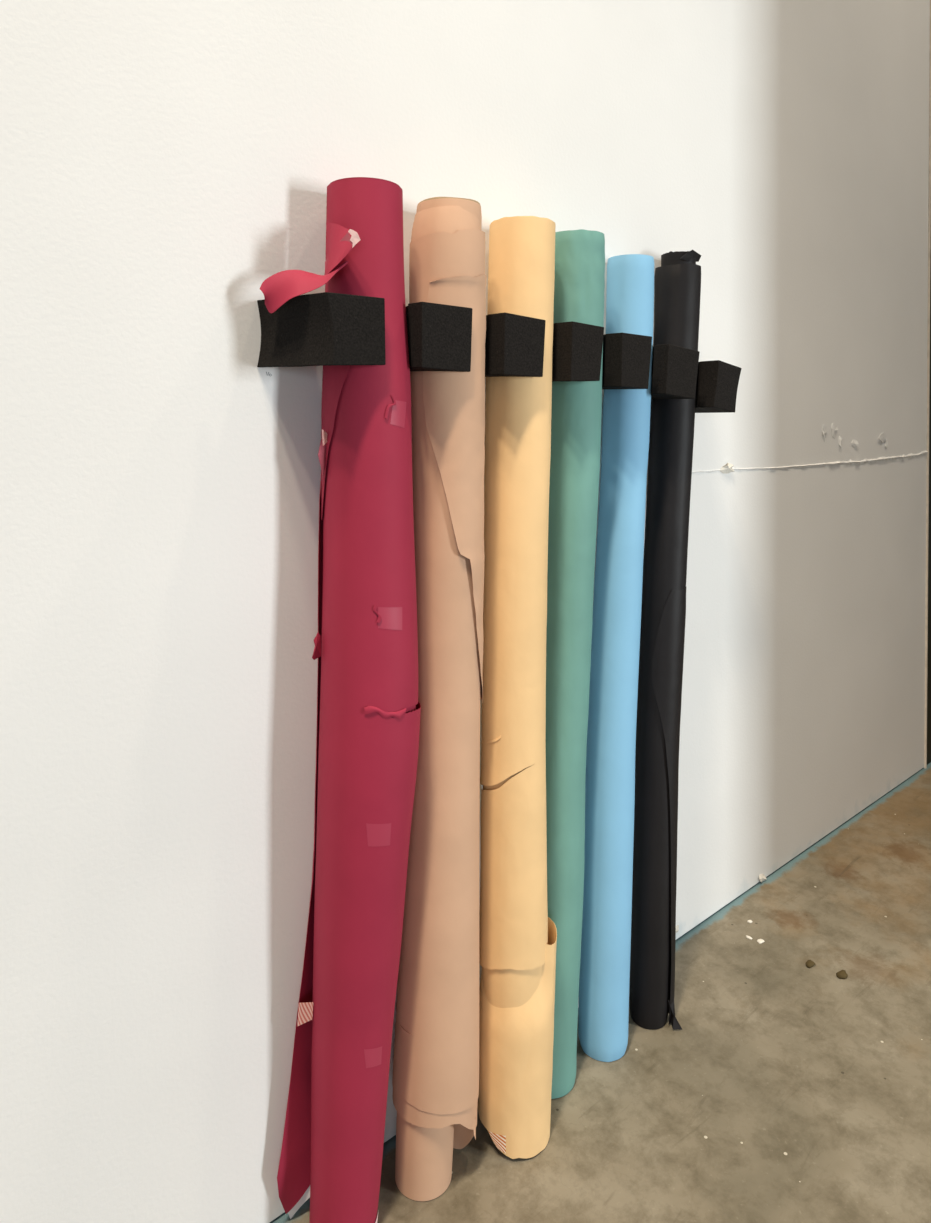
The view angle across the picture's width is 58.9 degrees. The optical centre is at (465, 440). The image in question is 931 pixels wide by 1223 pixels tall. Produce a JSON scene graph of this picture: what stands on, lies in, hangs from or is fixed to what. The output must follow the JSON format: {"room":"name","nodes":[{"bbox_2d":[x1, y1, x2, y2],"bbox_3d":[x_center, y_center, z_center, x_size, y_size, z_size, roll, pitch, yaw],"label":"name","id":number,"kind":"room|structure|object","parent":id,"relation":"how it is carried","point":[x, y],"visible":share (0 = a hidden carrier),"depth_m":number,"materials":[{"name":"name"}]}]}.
{"room":"studio","nodes":[
{"label":"studio","id":0,"kind":"room"},
{"bbox_2d":[0,0,929,1222],"bbox_3d":[-0.975,-0.771,0.502,6.206,3.600,0.148,-1,1,-41],"label":"wall","id":1,"kind":"structure","parent":0,"point":[161,161],"depth_m":1.06,"materials":[{"name":"white paint"}]},
{"bbox_2d":[257,292,385,366],"bbox_3d":[-0.181,-0.134,1.032,0.146,0.090,0.085,1,1,39],"label":"foam block","id":2,"kind":"object","parent":1,"relation":"attached to","point":[325,328],"visible":0.96,"depth_m":1.00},
{"bbox_2d":[406,302,472,371],"bbox_3d":[-0.066,-0.138,1.133,0.087,0.089,0.130,-1,1,-41],"label":"foam block","id":3,"kind":"object","parent":1,"relation":"attached to","point":[439,335],"visible":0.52,"depth_m":1.08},
{"bbox_2d":[485,312,545,376],"bbox_3d":[0.043,-0.138,1.228,0.085,0.090,0.130,-1,1,-41],"label":"foam block","id":4,"kind":"object","parent":1,"relation":"attached to","point":[514,344],"visible":0.52,"depth_m":1.17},
{"bbox_2d":[552,321,603,381],"bbox_3d":[0.146,-0.138,1.317,0.078,0.093,0.130,-1,1,-41],"label":"foam block","id":5,"kind":"object","parent":1,"relation":"attached to","point":[577,347],"visible":0.5,"depth_m":1.26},
{"bbox_2d":[602,333,651,388],"bbox_3d":[0.238,-0.132,1.398,0.082,0.091,0.130,-1,1,-41],"label":"foam block","id":6,"kind":"object","parent":1,"relation":"attached to","point":[626,356],"visible":0.59,"depth_m":1.34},
{"bbox_2d":[651,344,699,398],"bbox_3d":[0.336,-0.122,1.484,0.101,0.095,0.130,-1,1,-41],"label":"foam block","id":7,"kind":"object","parent":1,"relation":"attached to","point":[674,368],"visible":0.52,"depth_m":1.43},
{"bbox_2d":[695,360,741,412],"bbox_3d":[0.444,-0.101,1.579,0.096,0.095,0.130,-1,1,-41],"label":"foam block","id":8,"kind":"object","parent":1,"relation":"attached to","point":[717,382],"visible":0.57,"depth_m":1.52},
{"bbox_2d":[924,0,930,768],"bbox_3d":[1.353,-0.799,2.538,0.037,3.600,0.144,-1,1,-41],"label":"trim","id":9,"kind":"structure","parent":1,"relation":"attached to","point":[929,191],"depth_m":2.50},
{"bbox_2d":[927,252,930,764],"bbox_3d":[1.754,-0.803,2.834,1.015,3.600,0.046,-1,1,-41],"label":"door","id":10,"kind":"structure","parent":1,"relation":"in","point":[929,524],"depth_m":2.54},
{"bbox_2d":[270,763,930,1222],"bbox_3d":[1.706,1.104,-0.797,8.500,0.100,6.600,-1,1,-41],"label":"floor","id":11,"kind":"structure","parent":0,"point":[788,1091],"depth_m":1.31,"materials":[{"name":"concrete"}]},
{"bbox_2d":[260,177,420,1222],"bbox_3d":[-0.153,0.345,1.055,0.210,1.353,0.132,-1,1,-41],"label":"paper roll","id":12,"kind":"object","parent":11,"relation":"on","point":[366,639],"visible":0.98,"depth_m":1.03,"materials":[{"name":"red paper"}]},
{"bbox_2d":[392,197,486,1200],"bbox_3d":[-0.036,0.343,1.161,0.121,1.353,0.144,1,1,26],"label":"paper roll","id":13,"kind":"object","parent":11,"relation":"on","point":[435,1077],"visible":0.81,"depth_m":1.12,"materials":[{"name":"beige paper"}]},
{"bbox_2d":[477,216,556,1158],"bbox_3d":[0.083,0.342,1.243,0.116,1.352,0.177,0,1,14],"label":"paper roll","id":14,"kind":"object","parent":11,"relation":"on","point":[518,937],"visible":0.96,"depth_m":1.20,"materials":[{"name":"beige paper"}]},
{"bbox_2d":[546,229,604,1098],"bbox_3d":[0.156,0.340,1.339,0.166,1.353,0.103,-1,1,-41],"label":"paper roll","id":15,"kind":"object","parent":11,"relation":"on","point":[579,283],"visible":0.7,"depth_m":1.30,"materials":[{"name":"teal paper"}]},
{"bbox_2d":[578,254,653,1061],"bbox_3d":[0.261,0.347,1.426,0.088,1.338,0.193,1,1,32],"label":"paper roll","id":16,"kind":"object","parent":11,"relation":"on","point":[604,978],"visible":0.93,"depth_m":1.39,"materials":[{"name":"blue paper"}]},
{"bbox_2d":[629,250,700,1029],"bbox_3d":[0.367,0.331,1.509,0.097,1.368,0.218,0,1,24],"label":"paper roll","id":17,"kind":"object","parent":11,"relation":"on","point":[677,283],"visible":0.93,"depth_m":1.47,"materials":[{"name":"black paper"}]},
{"bbox_2d":[805,960,815,967],"bbox_3d":[0.667,1.011,1.596,0.023,0.007,0.016,-1,1,-41],"label":"pebble","id":18,"kind":"object","parent":11,"relation":"on","point":[809,963],"visible":1,"depth_m":1.59,"materials":[{"name":"brown stone"}]},
{"bbox_2d":[836,970,847,978],"bbox_3d":[0.716,1.011,1.564,0.027,0.008,0.017,0,1,-31],"label":"pebble","id":19,"kind":"object","parent":11,"relation":"on","point":[842,974],"visible":1,"depth_m":1.56,"materials":[{"name":"brown stone"}]}
]}

